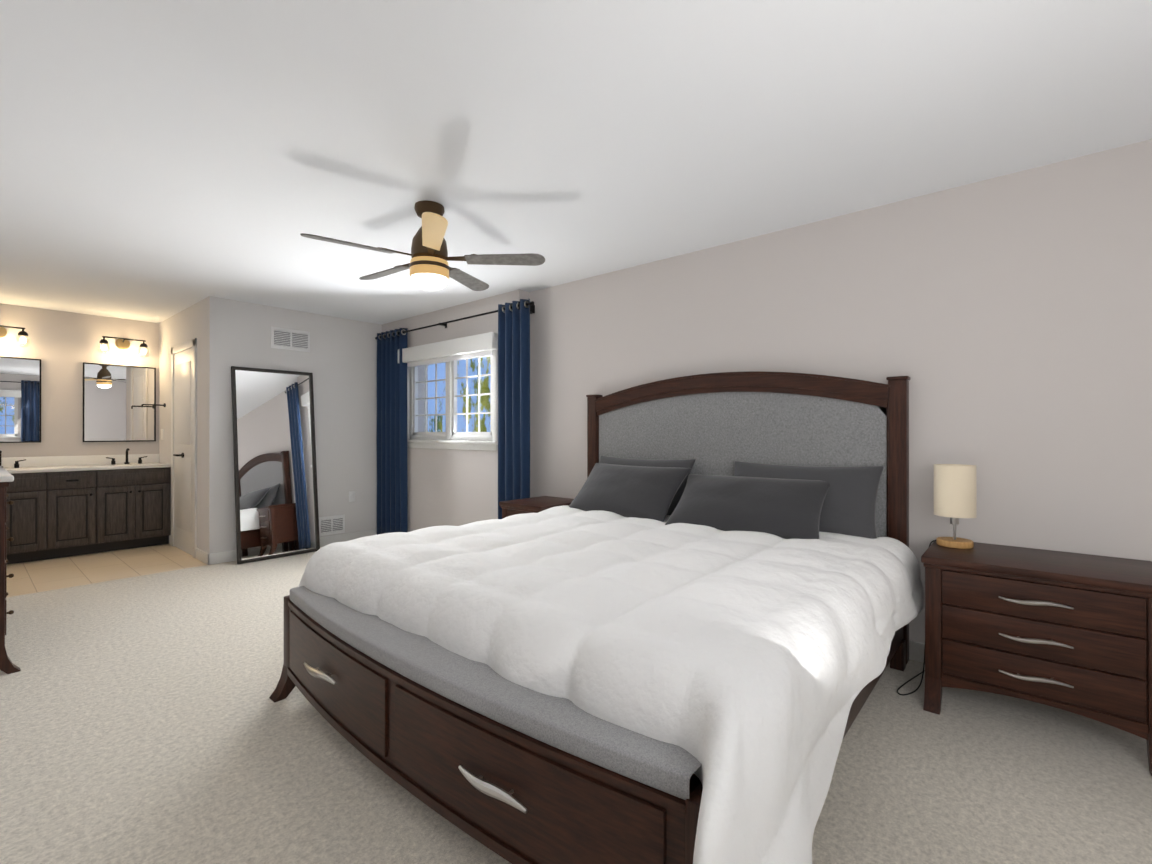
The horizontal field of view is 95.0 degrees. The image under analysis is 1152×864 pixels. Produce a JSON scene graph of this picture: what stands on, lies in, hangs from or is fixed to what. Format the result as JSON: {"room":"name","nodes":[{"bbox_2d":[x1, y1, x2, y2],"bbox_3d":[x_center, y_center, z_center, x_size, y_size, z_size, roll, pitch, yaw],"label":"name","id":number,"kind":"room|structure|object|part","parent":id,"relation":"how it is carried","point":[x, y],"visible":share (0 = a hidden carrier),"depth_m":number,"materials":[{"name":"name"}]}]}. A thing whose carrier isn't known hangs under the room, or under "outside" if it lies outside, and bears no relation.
{"room":"bathroom and bedroom","nodes":[
{"label":"bathroom and bedroom","id":0,"kind":"room"},
{"bbox_2d":[0,303,158,456],"bbox_3d":[-5.391,-0.015,5.335,0.140,2.440,2.140,0,0,41],"label":"wall","id":1,"kind":"structure","parent":0,"point":[63,346],"depth_m":5.43,"materials":[{"name":"grey paint"}]},
{"bbox_2d":[0,325,29,346],"bbox_3d":[-5.486,-0.923,5.009,0.139,0.200,0.430,0,0,41],"label":"sconce","id":2,"kind":"object","parent":1,"relation":"attached to","point":[3,333],"visible":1,"depth_m":5.09,"materials":[{"name":"white glass"}]},
{"bbox_2d":[0,356,40,442],"bbox_3d":[-5.535,-0.311,5.041,0.021,0.830,0.605,0,0,41],"label":"vanity mirror","id":3,"kind":"object","parent":1,"relation":"attached to","point":[20,400],"visible":0.93,"depth_m":5.16,"materials":[{"name":"black metal"}]},
{"bbox_2d":[0,454,159,467],"bbox_3d":[-5.326,0.294,5.280,0.020,0.098,1.850,0,0,41],"label":"backsplash","id":4,"kind":"structure","parent":1,"relation":"attached to","point":[5,462],"depth_m":5.44,"materials":[{"name":"white stone"}]},
{"bbox_2d":[83,362,155,441],"bbox_3d":[-4.944,-0.310,5.733,0.021,0.830,0.605,0,0,41],"label":"vanity mirror","id":5,"kind":"object","parent":1,"relation":"attached to","point":[115,397],"visible":0.9,"depth_m":5.72,"materials":[{"name":"black metal"}]},
{"bbox_2d":[98,336,148,356],"bbox_3d":[-4.887,-0.922,5.708,0.139,0.200,0.430,0,0,41],"label":"sconce","id":6,"kind":"object","parent":1,"relation":"attached to","point":[122,343],"visible":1,"depth_m":5.72,"materials":[{"name":"white glass"}]},
{"bbox_2d":[7,544,206,596],"bbox_3d":[-4.688,1.235,4.732,1.990,0.058,2.140,0,0,41],"label":"floor","id":7,"kind":"structure","parent":0,"point":[49,574],"depth_m":4.70,"materials":[{"name":"beige tile"}]},
{"bbox_2d":[5,464,170,564],"bbox_3d":[-5.120,0.789,5.103,0.562,0.830,1.850,0,0,41],"label":"bathroom vanity","id":8,"kind":"object","parent":7,"relation":"on","point":[64,506],"depth_m":5.14,"materials":[{"name":"brown wood"}]},
{"bbox_2d":[4,464,167,471],"bbox_3d":[-5.121,0.358,5.104,0.560,0.032,1.850,0,0,41],"label":"countertop","id":9,"kind":"structure","parent":8,"relation":"on","point":[47,467],"depth_m":5.25,"materials":[{"name":"white stone"}]},
{"bbox_2d":[159,299,204,554],"bbox_3d":[-4.038,-0.015,5.494,1.710,2.440,0.140,0,0,41],"label":"wall","id":10,"kind":"structure","parent":0,"point":[185,325],"depth_m":5.23,"materials":[{"name":"grey paint"}]},
{"bbox_2d":[141,403,165,406],"bbox_3d":[-4.595,-0.291,5.742,0.044,0.052,0.207,0,0,41],"label":"towel bar","id":11,"kind":"object","parent":10,"relation":"attached to","point":[164,404],"visible":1,"depth_m":5.76,"materials":[{"name":"black metal"}]},
{"bbox_2d":[161,429,163,439],"bbox_3d":[-4.614,0.025,5.889,0.120,0.120,0.006,0,0,41],"label":"outlet","id":12,"kind":"object","parent":10,"relation":"attached to","point":[162,434],"visible":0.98,"depth_m":5.87,"materials":[{"name":"white plastic"}]},
{"bbox_2d":[171,338,196,557],"bbox_3d":[-3.976,0.155,5.305,0.870,2.100,0.066,0,0,41],"label":"door","id":13,"kind":"structure","parent":10,"relation":"attached to","point":[184,446],"depth_m":5.29,"materials":[{"name":"white wood"}]},
{"bbox_2d":[196,548,206,563],"bbox_3d":[-3.484,1.154,4.917,0.340,0.100,0.014,0,0,41],"label":"baseboard","id":14,"kind":"structure","parent":10,"relation":"attached to","point":[200,554],"depth_m":4.90,"materials":[{"name":"white wood"}]},
{"bbox_2d":[205,296,381,553],"bbox_3d":[-2.834,-0.015,5.477,0.140,2.440,1.680,0,0,41],"label":"wall","id":15,"kind":"structure","parent":0,"point":[339,360],"depth_m":5.52,"materials":[{"name":"grey paint"}]},
{"bbox_2d":[271,326,309,351],"bbox_3d":[-2.869,-0.930,5.317,0.016,0.210,0.370,0,0,41],"label":"air vent","id":16,"kind":"object","parent":15,"relation":"in","point":[290,339],"visible":1,"depth_m":5.31,"materials":[{"name":"white plastic"}]},
{"bbox_2d":[206,529,376,564],"bbox_3d":[-2.790,1.155,5.409,0.014,0.100,1.664,0,0,41],"label":"baseboard","id":17,"kind":"structure","parent":15,"relation":"attached to","point":[226,556],"depth_m":5.55,"materials":[{"name":"white wood"}]},
{"bbox_2d":[319,514,344,535],"bbox_3d":[-2.596,0.990,5.614,0.014,0.200,0.280,0,0,41],"label":"air vent","id":18,"kind":"object","parent":15,"relation":"in","point":[331,525],"visible":0.96,"depth_m":5.61,"materials":[{"name":"white plastic"}]},
{"bbox_2d":[349,491,354,501],"bbox_3d":[-2.459,0.708,5.800,0.008,0.115,0.070,0,0,41],"label":"electrical outlet","id":19,"kind":"object","parent":15,"relation":"attached to","point":[351,496],"visible":1,"depth_m":5.79,"materials":[{"name":"white plastic"}]},
{"bbox_2d":[382,290,528,531],"bbox_3d":[-1.332,-0.015,5.468,2.435,2.440,0.260,0,0,41],"label":"wall","id":20,"kind":"structure","parent":0,"point":[453,487],"depth_m":5.22,"materials":[{"name":"grey paint"}]},
{"bbox_2d":[407,349,497,450],"bbox_3d":[-1.275,-0.343,5.285,1.560,1.025,0.125,0,0,41],"label":"window","id":21,"kind":"structure","parent":20,"relation":"in","point":[450,396],"depth_m":5.26,"materials":[{"name":"white"}]},
{"bbox_2d":[398,332,497,366],"bbox_3d":[-1.325,-0.793,5.227,1.580,0.195,0.072,0,0,41],"label":"blind valance","id":22,"kind":"object","parent":21,"relation":"attached to","point":[478,345],"visible":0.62,"depth_m":5.09,"materials":[{"name":"white fabric"}]},
{"bbox_2d":[375,298,534,534],"bbox_3d":[-1.269,0.040,5.230,2.514,2.300,0.200,0,0,41],"label":"curtain","id":23,"kind":"object","parent":20,"relation":"hanging from","point":[513,412],"visible":0.9,"depth_m":4.61,"materials":[{"name":"fabric"},{"name":"metal"}]},
{"bbox_3d":[-1.263,-1.065,5.238,2.514,0.070,0.181,0,0,41],"label":"rod","id":24,"kind":"part","parent":23,"relation":"part of","materials":[{"name":"black metal"}]},
{"bbox_2d":[0,546,1151,863],"bbox_3d":[-0.615,1.232,2.432,7.190,0.060,3.940,0,0,41],"label":"floor carpet","id":25,"kind":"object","parent":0,"point":[144,720],"visible":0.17,"depth_m":1.91,"materials":[{"name":"beige carpet"}]},
{"bbox_2d":[0,466,20,673],"bbox_3d":[-3.542,0.710,2.927,1.540,0.985,0.565,0,0,41],"label":"dresser","id":26,"kind":"object","parent":25,"relation":"on","point":[7,666],"visible":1,"depth_m":2.61,"materials":[{"name":"brown wood"}]},
{"bbox_2d":[231,366,319,563],"bbox_3d":[-2.900,0.295,5.125,0.204,1.814,0.730,0,0,41],"label":"mirror","id":27,"kind":"object","parent":25,"relation":"on","point":[275,480],"visible":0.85,"depth_m":5.10,"materials":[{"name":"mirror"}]},
{"bbox_2d":[499,496,573,518],"bbox_3d":[-0.267,0.874,4.155,0.464,0.660,0.550,0,0,41],"label":"nightstand","id":28,"kind":"object","parent":25,"relation":"on","point":[527,505],"visible":0.17,"depth_m":4.06,"materials":[{"name":"brown wood"}]},
{"bbox_2d":[269,371,923,863],"bbox_3d":[0.172,0.428,2.531,2.342,1.620,2.444,0,0,41],"label":"bed","id":29,"kind":"object","parent":25,"relation":"on","point":[675,631],"visible":1,"depth_m":1.72,"materials":[{"name":"white fabric"}]},
{"bbox_2d":[290,586,700,799],"bbox_3d":[-0.520,0.739,1.760,2.020,0.056,0.198,0,0,41],"label":"bench cushion","id":30,"kind":"object","parent":29,"relation":"on","point":[651,765],"depth_m":1.41,"materials":[{"name":"fabric"}]},
{"bbox_3d":[0.147,0.979,2.539,2.138,0.445,2.317,0,0,41],"label":"frame","id":31,"kind":"part","parent":29,"relation":"part of","materials":[{"name":"brown wood"}]},
{"bbox_2d":[299,505,923,863],"bbox_3d":[0.117,0.882,2.466,2.345,0.754,2.277,0,0,41],"label":"comforter","id":32,"kind":"object","parent":29,"relation":"on","point":[565,684],"depth_m":1.52,"materials":[{"name":"white fabric"}]},
{"bbox_2d":[569,463,690,521],"bbox_3d":[0.328,0.383,3.482,0.860,0.331,0.377,0,0,41],"label":"pillow","id":33,"kind":"object","parent":29,"relation":"on","point":[652,491],"depth_m":3.36,"materials":[{"name":"grey fabric"}]},
{"bbox_2d":[599,455,695,515],"bbox_3d":[0.421,0.373,3.652,0.846,0.413,0.236,0,0,41],"label":"pillow","id":34,"kind":"object","parent":29,"relation":"on","point":[680,467],"depth_m":3.51,"materials":[{"name":"grey fabric"}]},
{"bbox_3d":[0.922,0.222,3.445,1.948,0.962,0.050,0,0,41],"label":"headboard panel","id":35,"kind":"part","parent":29,"relation":"part of","materials":[{"name":"grey fabric"}]},
{"bbox_2d":[665,474,829,538],"bbox_3d":[0.945,0.402,2.941,0.889,0.291,0.444,0,0,41],"label":"pillow","id":36,"kind":"object","parent":29,"relation":"on","point":[765,506],"depth_m":2.84,"materials":[{"name":"grey fabric"}]},
{"bbox_3d":[0.920,0.411,3.442,2.142,1.584,0.088,0,0,41],"label":"headboard","id":37,"kind":"part","parent":29,"relation":"part of","materials":[{"name":"grey fabric"}]},
{"bbox_2d":[734,461,883,538],"bbox_3d":[1.242,0.372,2.950,0.850,0.406,0.260,0,0,41],"label":"pillow","id":38,"kind":"object","parent":29,"relation":"on","point":[846,491],"depth_m":2.79,"materials":[{"name":"grey fabric"}]},
{"bbox_2d":[921,541,1151,775],"bbox_3d":[1.956,0.872,2.253,0.754,0.660,0.550,0,0,41],"label":"nightstand","id":39,"kind":"object","parent":25,"relation":"on","point":[1069,632],"visible":0.98,"depth_m":2.08,"materials":[{"name":"brown wood"}]},
{"bbox_2d":[897,464,976,695],"bbox_3d":[1.718,0.678,2.502,0.280,1.042,0.463,0,0,41],"label":"lamp","id":40,"kind":"object","parent":39,"relation":"on","point":[955,492],"visible":0.85,"depth_m":2.45,"materials":[{"name":"wood"},{"name":"cream fabric"},{"name":"brushed metal"}]},
{"bbox_3d":[1.675,0.863,2.538,0.168,0.672,0.463,0,0,41],"label":"cord","id":41,"kind":"part","parent":40,"relation":"part of","materials":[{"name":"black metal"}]},
{"bbox_3d":[1.801,0.277,2.511,0.166,0.240,0.166,0,0,41],"label":"lamp shade","id":42,"kind":"part","parent":40,"relation":"part of","materials":[{"name":"beige fabric"}]},
{"bbox_2d":[0,0,1151,324],"bbox_3d":[-1.371,-1.288,3.082,9.180,0.100,3.940,0,0,41],"label":"ceiling","id":43,"kind":"structure","parent":0,"point":[160,160],"depth_m":2.15,"materials":[{"name":"white paint"}]},
{"bbox_2d":[300,200,544,290],"bbox_3d":[-0.845,-1.010,2.916,1.182,0.454,1.209,0,0,41],"label":"fan","id":44,"kind":"object","parent":43,"relation":"hanging from","point":[429,268],"visible":1,"depth_m":2.84,"materials":[{"name":"black metal"}]},
{"bbox_3d":[-1.107,-0.947,2.696,0.187,0.034,0.534,0,0,41],"label":"blade","id":45,"kind":"part","parent":44,"relation":"part of","materials":[{"name":"grey wood"}]},
{"bbox_3d":[-1.102,-0.947,3.105,0.545,0.034,0.129,0,0,41],"label":"blade","id":46,"kind":"part","parent":44,"relation":"part of","materials":[{"name":"grey wood"}]},
{"bbox_3d":[-0.697,-0.947,2.548,0.479,0.034,0.325,0,0,41],"label":"blade","id":47,"kind":"part","parent":44,"relation":"part of","materials":[{"name":"beige wood"}]},
{"bbox_3d":[-0.700,-0.947,3.250,0.255,0.034,0.514,0,0,41],"label":"blade","id":48,"kind":"part","parent":44,"relation":"part of","materials":[{"name":"grey wood"}]},
{"bbox_3d":[-0.437,-0.947,2.900,0.438,0.034,0.383,0,0,41],"label":"blade","id":49,"kind":"part","parent":44,"relation":"part of","materials":[{"name":"grey wood"}]},
{"bbox_2d":[529,139,1151,642],"bbox_3d":[1.492,-0.018,3.131,4.895,2.440,0.140,0,0,41],"label":"wall","id":50,"kind":"structure","parent":0,"point":[1005,323],"depth_m":2.66,"materials":[{"name":"grey paint"}]},
{"bbox_2d":[909,640,924,662],"bbox_3d":[1.383,1.153,3.111,4.755,0.100,0.030,0,0,41],"label":"baseboard","id":51,"kind":"structure","parent":50,"relation":"attached to","point":[916,651],"depth_m":2.77,"materials":[{"name":"white"}]},
{"label":"outside","id":52,"kind":"structure","parent":0,"visible":0},
{"bbox_2d":[428,356,489,431],"bbox_3d":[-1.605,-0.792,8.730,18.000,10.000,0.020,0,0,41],"label":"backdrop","id":53,"kind":"structure","parent":52,"point":[483,387],"depth_m":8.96,"materials":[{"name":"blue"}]}
]}

